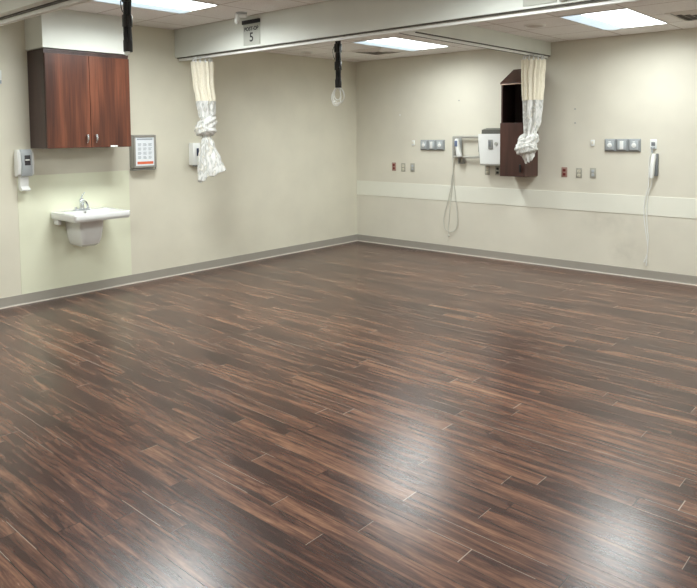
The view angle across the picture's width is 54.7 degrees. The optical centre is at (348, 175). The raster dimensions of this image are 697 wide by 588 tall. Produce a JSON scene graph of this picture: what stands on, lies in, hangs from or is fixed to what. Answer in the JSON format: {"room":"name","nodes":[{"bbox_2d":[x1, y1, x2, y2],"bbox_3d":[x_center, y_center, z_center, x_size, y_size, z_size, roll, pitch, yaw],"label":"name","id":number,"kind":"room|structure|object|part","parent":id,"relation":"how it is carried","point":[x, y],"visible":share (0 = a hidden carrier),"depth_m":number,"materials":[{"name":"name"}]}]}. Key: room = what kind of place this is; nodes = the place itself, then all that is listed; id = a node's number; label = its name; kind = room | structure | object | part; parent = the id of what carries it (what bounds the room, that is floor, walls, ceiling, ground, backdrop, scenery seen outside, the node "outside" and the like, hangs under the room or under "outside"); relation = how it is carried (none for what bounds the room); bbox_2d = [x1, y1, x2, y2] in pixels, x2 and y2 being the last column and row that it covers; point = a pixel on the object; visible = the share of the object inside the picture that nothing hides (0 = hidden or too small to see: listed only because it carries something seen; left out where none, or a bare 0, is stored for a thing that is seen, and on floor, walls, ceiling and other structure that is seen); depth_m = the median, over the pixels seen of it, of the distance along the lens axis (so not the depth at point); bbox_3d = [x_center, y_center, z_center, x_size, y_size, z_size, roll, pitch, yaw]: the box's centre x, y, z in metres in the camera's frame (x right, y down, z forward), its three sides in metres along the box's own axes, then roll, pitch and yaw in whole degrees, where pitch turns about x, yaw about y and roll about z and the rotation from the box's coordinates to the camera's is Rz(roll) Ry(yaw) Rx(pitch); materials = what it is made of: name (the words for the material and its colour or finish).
{"room":"hospital room","nodes":[
{"label":"hospital room","id":0,"kind":"room"},
{"bbox_2d":[0,20,356,297],"bbox_3d":[-3.118,-0.261,6.484,0.120,3.000,9.600,3,5,42],"label":"wall","id":1,"kind":"structure","parent":0,"point":[288,154],"depth_m":8.15,"materials":[{"name":"beige paint"}]},
{"bbox_2d":[14,149,33,190],"bbox_3d":[-3.063,-0.049,6.377,0.120,0.392,0.156,3,5,42],"label":"dispenser","id":2,"kind":"object","parent":1,"relation":"attached to","point":[23,158],"visible":1,"depth_m":6.34,"materials":[{"name":"white plastic"}]},
{"bbox_2d":[18,176,30,190],"bbox_3d":[-3.076,0.079,6.388,0.095,0.137,0.075,3,5,42],"label":"drip tray","id":3,"kind":"object","parent":2,"relation":"on","point":[23,181],"depth_m":6.37,"materials":[{"name":"white plastic"}]},
{"bbox_2d":[0,0,56,16],"bbox_3d":[-0.511,-1.212,3.101,8.200,0.314,0.130,3,5,42],"label":"trim","id":4,"kind":"structure","parent":1,"relation":"attached to","point":[7,7],"depth_m":4.59,"materials":[{"name":"white paint"}]},
{"bbox_2d":[0,0,92,25],"bbox_3d":[-0.501,-1.040,3.145,8.130,0.036,0.070,3,5,42],"label":"track","id":5,"kind":"object","parent":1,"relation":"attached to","point":[53,6],"visible":1,"depth_m":4.54,"materials":[{"name":"white metal"}]},
{"bbox_2d":[17,170,131,293],"bbox_3d":[-2.748,0.545,6.849,0.004,1.136,1.166,3,5,42],"label":"wall panel","id":6,"kind":"object","parent":1,"relation":"attached to","point":[48,260],"depth_m":6.76,"materials":[{"name":"beige paint"}]},
{"bbox_2d":[24,9,128,54],"bbox_3d":[-2.645,-1.385,6.589,0.368,0.371,0.873,3,5,42],"label":"soffit","id":7,"kind":"structure","parent":1,"relation":"attached to","point":[63,29],"depth_m":6.38,"materials":[{"name":"white paint"}]},
{"bbox_2d":[27,48,130,148],"bbox_3d":[-2.620,-0.734,6.622,0.405,0.923,0.856,3,5,42],"label":"upper cabinet","id":8,"kind":"object","parent":1,"relation":"attached to","point":[78,99],"visible":1,"depth_m":6.43,"materials":[{"name":"brown wood"}]},
{"bbox_3d":[-2.649,-0.699,6.363,0.020,0.880,0.424,3,5,42],"label":"door","id":9,"kind":"part","parent":8,"relation":"part of","materials":[{"name":"brown wood"}]},
{"bbox_3d":[-2.645,-1.186,6.612,0.348,0.018,0.856,3,5,42],"label":"rail","id":10,"kind":"part","parent":8,"relation":"part of","materials":[{"name":"brown wood"}]},
{"bbox_3d":[-2.365,-0.721,6.681,0.020,0.880,0.424,3,5,42],"label":"door","id":11,"kind":"part","parent":8,"relation":"part of","materials":[{"name":"brown wood"}]},
{"bbox_2d":[51,192,129,246],"bbox_3d":[-2.550,0.438,6.672,0.520,0.530,0.580,3,5,42],"label":"sink","id":12,"kind":"object","parent":1,"relation":"attached to","point":[84,226],"visible":1,"depth_m":6.62,"materials":[{"name":"white ceramic"}]},
{"bbox_2d":[73,192,90,210],"bbox_3d":[-2.648,0.260,6.746,0.162,0.182,0.170,3,5,42],"label":"faucet","id":13,"kind":"object","parent":12,"relation":"on","point":[81,201],"depth_m":6.76,"materials":[{"name":"silver metal"}]},
{"bbox_2d":[51,207,129,222],"bbox_3d":[-2.550,0.392,6.669,0.520,0.077,0.580,3,5,42],"label":"basin","id":14,"kind":"object","parent":12,"relation":"in","point":[81,214],"depth_m":6.59,"materials":[{"name":"white ceramic"}]},
{"bbox_2d":[129,135,156,170],"bbox_3d":[-2.234,-0.247,7.317,0.093,0.383,0.287,3,5,42],"label":"holder","id":15,"kind":"object","parent":1,"relation":"attached to","point":[142,150],"visible":1,"depth_m":7.28,"materials":[{"name":"grey plastic"}]},
{"bbox_2d":[0,234,357,308],"bbox_3d":[-3.054,1.188,6.530,0.018,0.101,9.600,3,5,42],"label":"baseboard","id":16,"kind":"structure","parent":1,"relation":"attached to","point":[18,300],"depth_m":7.56,"materials":[{"name":"grey rubber"}]},
{"bbox_2d":[189,143,199,166],"bbox_3d":[-1.759,-0.238,7.844,0.102,0.275,0.180,3,5,42],"label":"dispenser","id":17,"kind":"object","parent":1,"relation":"attached to","point":[194,148],"visible":0.54,"depth_m":7.78,"materials":[{"name":"white plastic"}]},
{"bbox_2d":[242,18,259,45],"bbox_3d":[-0.973,-1.427,6.721,0.265,0.248,0.020,3,5,42],"label":"sign","id":18,"kind":"object","parent":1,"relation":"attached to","point":[251,28],"visible":1,"depth_m":6.71,"materials":[{"name":"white plastic"}]},
{"bbox_2d":[174,0,589,57],"bbox_3d":[1.136,-1.343,4.944,8.200,0.314,0.130,3,5,42],"label":"ceiling beam","id":19,"kind":"structure","parent":1,"relation":"attached to","point":[334,17],"depth_m":5.99,"materials":[{"name":"white paint"}]},
{"bbox_2d":[177,0,644,61],"bbox_3d":[1.113,-1.167,4.950,8.130,0.036,0.062,3,5,42],"label":"track","id":20,"kind":"object","parent":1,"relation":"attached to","point":[592,3],"visible":1,"depth_m":5.35,"materials":[{"name":"white metal"}]},
{"bbox_2d":[191,57,225,182],"bbox_3d":[-1.544,-0.604,7.431,0.353,1.376,0.235,0,4,0],"label":"privacy curtain","id":21,"kind":"object","parent":20,"relation":"hanging from","point":[210,163],"visible":1,"depth_m":7.37,"materials":[{"name":"beige fabric"}]},
{"bbox_2d":[523,0,556,6],"bbox_3d":[1.323,-1.312,4.678,0.265,0.248,0.020,3,5,42],"label":"sign","id":22,"kind":"object","parent":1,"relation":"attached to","point":[525,2],"visible":1,"depth_m":4.70,"materials":[{"name":"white plastic"}]},
{"bbox_2d":[0,241,696,587],"bbox_3d":[0.001,1.433,3.818,8.400,0.100,9.800,3,5,42],"label":"floor","id":23,"kind":"structure","parent":0,"point":[357,414],"depth_m":3.67,"materials":[{"name":"brown wood"}]},
{"bbox_2d":[64,0,696,61],"bbox_3d":[-0.023,-1.365,3.642,8.200,0.186,9.600,3,5,42],"label":"ceiling","id":24,"kind":"structure","parent":0,"point":[557,29],"depth_m":6.74,"materials":[{"name":"tile"}]},
{"bbox_2d":[120,0,132,55],"bbox_3d":[-1.704,-1.205,5.173,0.089,0.569,0.096,-2,4,-20],"label":"hanging cable","id":25,"kind":"object","parent":24,"relation":"hanging from","point":[127,23],"visible":1,"depth_m":5.16,"materials":[{"name":"black plastic"}]},
{"bbox_2d":[93,0,218,13],"bbox_3d":[-1.776,-1.529,5.935,0.616,0.016,1.096,3,5,42],"label":"recessed light","id":26,"kind":"object","parent":24,"relation":"in","point":[173,6],"visible":0.94,"depth_m":6.09,"materials":[{"name":"white plastic"}]},
{"bbox_2d":[132,0,215,10],"bbox_3d":[-1.704,-1.530,5.870,0.403,0.005,1.076,3,5,42],"label":"diffuser","id":27,"kind":"object","parent":26,"relation":"attached to","point":[184,5],"depth_m":6.08,"materials":[{"name":"white plastic"}]},
{"bbox_2d":[234,12,246,23],"bbox_3d":[-1.043,-1.528,6.555,0.115,0.109,0.109,2,4,34],"label":"sensor","id":28,"kind":"object","parent":24,"relation":"attached to","point":[238,15],"visible":1,"depth_m":6.53,"materials":[{"name":"grey plastic"}]},
{"bbox_2d":[331,41,344,105],"bbox_3d":[-0.114,-1.126,7.318,0.150,0.752,0.083,3,5,42],"label":"cord","id":29,"kind":"object","parent":24,"relation":"hanging from","point":[337,47],"visible":0.93,"depth_m":7.29,"materials":[{"name":"black plastic"}]},
{"bbox_2d":[348,47,406,54],"bbox_3d":[0.380,-1.578,8.598,0.570,0.018,0.570,3,5,42],"label":"ceiling vent","id":30,"kind":"object","parent":24,"relation":"in","point":[378,50],"visible":0.95,"depth_m":8.53,"materials":[{"name":"white metal"}]},
{"bbox_3d":[0.380,-1.584,8.597,0.570,0.006,0.570,3,5,42],"label":"frame","id":31,"kind":"part","parent":30,"relation":"part of","materials":[{"name":"white paint"}]},
{"bbox_2d":[352,37,448,50],"bbox_3d":[0.629,-1.541,7.954,0.616,0.016,1.096,3,5,42],"label":"recessed light","id":32,"kind":"object","parent":24,"relation":"in","point":[390,42],"visible":1,"depth_m":7.88,"materials":[{"name":"white plastic"}]},
{"bbox_2d":[368,38,446,48],"bbox_3d":[0.701,-1.542,7.890,0.403,0.005,1.076,3,5,42],"label":"diffuser","id":33,"kind":"object","parent":32,"relation":"attached to","point":[397,42],"depth_m":7.86,"materials":[{"name":"white plastic"}]},
{"bbox_2d":[524,23,545,27],"bbox_3d":[1.829,-1.467,6.612,0.210,0.015,0.210,3,5,42],"label":"ceiling speaker","id":34,"kind":"object","parent":24,"relation":"attached to","point":[533,25],"visible":1,"depth_m":6.56},
{"bbox_2d":[526,25,542,27],"bbox_3d":[1.829,-1.466,6.612,0.168,0.012,0.168,3,5,42],"label":"grille","id":35,"kind":"object","parent":34,"relation":"attached to","point":[527,26],"depth_m":6.62,"materials":[{"name":"grey metal"}]},
{"bbox_2d":[559,8,667,29],"bbox_3d":[2.507,-1.455,6.336,0.616,0.016,1.096,3,5,42],"label":"recessed light","id":36,"kind":"object","parent":24,"relation":"in","point":[615,19],"visible":1,"depth_m":6.28,"materials":[{"name":"white plastic"}]},
{"bbox_2d":[583,9,663,27],"bbox_3d":[2.579,-1.456,6.272,0.403,0.005,1.076,3,5,42],"label":"diffuser","id":37,"kind":"object","parent":36,"relation":"attached to","point":[619,18],"depth_m":6.24,"materials":[{"name":"white plastic"}]},
{"bbox_2d":[664,9,696,20],"bbox_3d":[3.219,-1.441,6.030,0.570,0.018,0.570,3,5,42],"label":"ceiling vent","id":38,"kind":"object","parent":24,"relation":"in","point":[689,15],"visible":1,"depth_m":6.10,"materials":[{"name":"beige metal"}]},
{"bbox_2d":[356,28,696,275],"bbox_3d":[3.221,-0.370,7.339,8.440,3.000,0.120,3,5,42],"label":"wall","id":39,"kind":"structure","parent":0,"point":[643,86],"depth_m":7.93,"materials":[{"name":"beige paint"}]},
{"bbox_2d":[392,162,395,170],"bbox_3d":[0.645,-0.122,9.571,0.072,0.118,0.012,3,5,42],"label":"wall outlet","id":40,"kind":"object","parent":39,"relation":"attached to","point":[393,163],"visible":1,"depth_m":9.57,"materials":[{"name":"plastic"}]},
{"bbox_2d":[401,163,404,171],"bbox_3d":[0.768,-0.109,9.461,0.072,0.118,0.012,3,5,42],"label":"wall outlet","id":41,"kind":"object","parent":39,"relation":"attached to","point":[402,164],"visible":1,"depth_m":9.46,"materials":[{"name":"plastic"}]},
{"bbox_2d":[410,163,414,171],"bbox_3d":[0.889,-0.106,9.355,0.072,0.118,0.010,3,5,42],"label":"wall outlet","id":42,"kind":"object","parent":39,"relation":"attached to","point":[412,165],"visible":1,"depth_m":9.35,"materials":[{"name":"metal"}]},
{"bbox_2d":[420,140,444,149],"bbox_3d":[1.144,-0.407,9.078,0.389,0.123,0.050,3,5,42],"label":"outlet","id":43,"kind":"object","parent":39,"relation":"attached to","point":[424,144],"visible":1,"depth_m":9.06,"materials":[{"name":"white plastic"}]},
{"bbox_2d":[452,136,479,163],"bbox_3d":[1.540,-0.330,8.716,0.433,0.365,0.072,3,5,42],"label":"wall rail","id":44,"kind":"object","parent":39,"relation":"attached to","point":[453,137],"visible":0.68,"depth_m":8.75,"materials":[{"name":"metal"}]},
{"bbox_2d":[443,157,457,236],"bbox_3d":[1.348,0.278,8.938,0.054,1.091,0.226,-4,5,-42],"label":"cord","id":45,"kind":"object","parent":44,"relation":"hanging from","point":[452,176],"visible":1,"depth_m":8.92,"materials":[{"name":"grey plastic"}]},
{"bbox_3d":[1.400,-0.377,8.839,0.042,0.224,0.070,3,5,42],"label":"plate","id":46,"kind":"part","parent":44,"relation":"part of","materials":[{"name":"silver metal"}]},
{"bbox_2d":[454,138,461,156],"bbox_3d":[1.432,-0.361,8.749,0.112,0.235,0.118,3,5,42],"label":"thermometer","id":47,"kind":"object","parent":44,"relation":"attached to","point":[458,141],"visible":1,"depth_m":8.71,"materials":[{"name":"grey plastic"}]},
{"bbox_2d":[400,31,549,58],"bbox_3d":[1.396,-1.311,6.811,0.133,0.035,2.977,3,5,42],"label":"track","id":48,"kind":"object","parent":39,"relation":"attached to","point":[411,33],"visible":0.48,"depth_m":6.63,"materials":[{"name":"white metal"}]},
{"bbox_2d":[514,54,545,163],"bbox_3d":[2.069,-0.743,7.673,0.353,1.235,0.254,0,4,0],"label":"privacy curtain","id":49,"kind":"object","parent":48,"relation":"hanging from","point":[533,70],"visible":1,"depth_m":7.60,"materials":[{"name":"beige fabric"}]},
{"bbox_2d":[413,24,550,55],"bbox_3d":[1.332,-1.409,6.862,0.150,0.155,2.995,3,5,42],"label":"trim","id":50,"kind":"structure","parent":39,"relation":"attached to","point":[466,32],"depth_m":6.91,"materials":[{"name":"white paint"}]},
{"bbox_2d":[485,166,489,174],"bbox_3d":[1.766,-0.063,8.573,0.072,0.118,0.012,3,5,42],"label":"wall outlet","id":51,"kind":"object","parent":39,"relation":"attached to","point":[487,168],"visible":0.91,"depth_m":8.57,"materials":[{"name":"plastic"}]},
{"bbox_2d":[478,128,499,165],"bbox_3d":[1.801,-0.356,8.426,0.330,0.467,0.154,3,5,42],"label":"box","id":52,"kind":"object","parent":39,"relation":"attached to","point":[489,140],"visible":0.76,"depth_m":8.38,"materials":[{"name":"white plastic"}]},
{"bbox_2d":[480,164,499,165],"bbox_3d":[1.815,-0.133,8.438,0.300,0.021,0.140,3,5,42],"label":"tray","id":53,"kind":"object","parent":52,"relation":"on","point":[480,164],"depth_m":8.38,"materials":[{"name":"white plastic"}]},
{"bbox_3d":[1.815,-0.552,8.405,0.265,0.072,0.146,3,5,42],"label":"lid","id":54,"kind":"part","parent":52,"relation":"part of","materials":[{"name":"grey plastic"}]},
{"bbox_2d":[495,166,499,174],"bbox_3d":[1.876,-0.057,8.475,0.072,0.118,0.012,3,5,42],"label":"wall outlet","id":55,"kind":"object","parent":39,"relation":"attached to","point":[497,168],"visible":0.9,"depth_m":8.47,"materials":[{"name":"plastic"}]},
{"bbox_2d":[500,69,537,176],"bbox_3d":[2.037,-0.635,8.058,0.333,1.293,0.358,3,5,42],"label":"upper cabinet","id":56,"kind":"object","parent":39,"relation":"attached to","point":[512,164],"visible":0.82,"depth_m":8.04,"materials":[{"name":"brown laminate"}]},
{"bbox_3d":[1.938,-0.633,8.179,0.018,1.275,0.310,3,5,42],"label":"panel","id":57,"kind":"part","parent":56,"relation":"part of","materials":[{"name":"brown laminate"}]},
{"bbox_3d":[1.945,-0.301,7.973,0.329,0.634,0.019,3,5,42],"label":"door","id":58,"kind":"part","parent":56,"relation":"part of","materials":[{"name":"brown laminate"}]},
{"bbox_3d":[2.152,-0.634,8.188,0.289,1.237,0.009,3,5,42],"label":"panel","id":59,"kind":"part","parent":56,"relation":"part of","materials":[{"name":"brown wood"}]},
{"bbox_3d":[2.167,-0.622,7.975,0.018,1.275,0.310,3,5,42],"label":"panel","id":60,"kind":"part","parent":56,"relation":"part of","materials":[{"name":"brown laminate"}]},
{"bbox_2d":[357,180,696,218],"bbox_3d":[3.186,0.328,7.336,8.200,0.209,0.006,3,5,42],"label":"trim","id":61,"kind":"structure","parent":39,"relation":"attached to","point":[597,202],"depth_m":8.10,"materials":[{"name":"beige plastic"}]},
{"bbox_2d":[357,234,696,285],"bbox_3d":[3.188,1.080,7.379,8.200,0.101,0.018,3,5,42],"label":"baseboard","id":62,"kind":"structure","parent":39,"relation":"attached to","point":[551,262],"depth_m":8.13,"materials":[{"name":"grey rubber"}]},
{"bbox_2d":[561,167,566,176],"bbox_3d":[2.529,-0.035,7.893,0.072,0.118,0.012,3,5,42],"label":"wall outlet","id":63,"kind":"object","parent":39,"relation":"attached to","point":[563,169],"visible":1,"depth_m":7.89,"materials":[{"name":"plastic"}]},
{"bbox_2d":[576,168,581,177],"bbox_3d":[2.661,-0.025,7.777,0.072,0.118,0.012,3,5,42],"label":"wall outlet","id":64,"kind":"object","parent":39,"relation":"attached to","point":[578,170],"visible":1,"depth_m":7.77,"materials":[{"name":"plastic"}]},
{"bbox_2d":[590,168,595,177],"bbox_3d":[2.783,-0.024,7.669,0.072,0.118,0.010,3,5,42],"label":"wall outlet","id":65,"kind":"object","parent":39,"relation":"attached to","point":[592,170],"visible":1,"depth_m":7.67,"materials":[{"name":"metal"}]},
{"bbox_2d":[605,139,640,151],"bbox_3d":[3.024,-0.327,7.405,0.379,0.132,0.050,3,5,42],"label":"outlet","id":66,"kind":"object","parent":39,"relation":"attached to","point":[622,145],"visible":1,"depth_m":7.38,"materials":[{"name":"white plastic"}]},
{"bbox_3d":[2.908,-0.334,7.497,0.088,0.100,0.008,3,5,42],"label":"plate","id":67,"kind":"part","parent":66,"relation":"part of","materials":[{"name":"silver metal"}]},
{"bbox_3d":[3.005,-0.330,7.410,0.088,0.100,0.008,3,5,42],"label":"plate","id":68,"kind":"part","parent":66,"relation":"part of","materials":[{"name":"silver metal"}]},
{"bbox_3d":[3.103,-0.325,7.323,0.088,0.100,0.008,3,5,42],"label":"plate","id":69,"kind":"part","parent":66,"relation":"part of","materials":[{"name":"silver metal"}]},
{"bbox_2d":[649,139,658,177],"bbox_3d":[3.251,-0.177,7.187,0.091,0.412,0.088,3,5,42],"label":"handset","id":70,"kind":"object","parent":39,"relation":"attached to","point":[654,163],"visible":1,"depth_m":7.17,"materials":[{"name":"white plastic"}]},
{"bbox_2d":[643,153,651,265],"bbox_3d":[3.233,0.370,7.262,0.034,1.233,0.107,-2,4,-24],"label":"cord","id":71,"kind":"object","parent":70,"relation":"hanging from","point":[645,259],"visible":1,"depth_m":7.28,"materials":[{"name":"beige plastic"}]},
{"bbox_3d":[3.267,-0.333,7.213,0.070,0.104,0.012,3,5,42],"label":"wall plate","id":72,"kind":"part","parent":70,"relation":"part of","materials":[{"name":"white plastic"}]}
]}

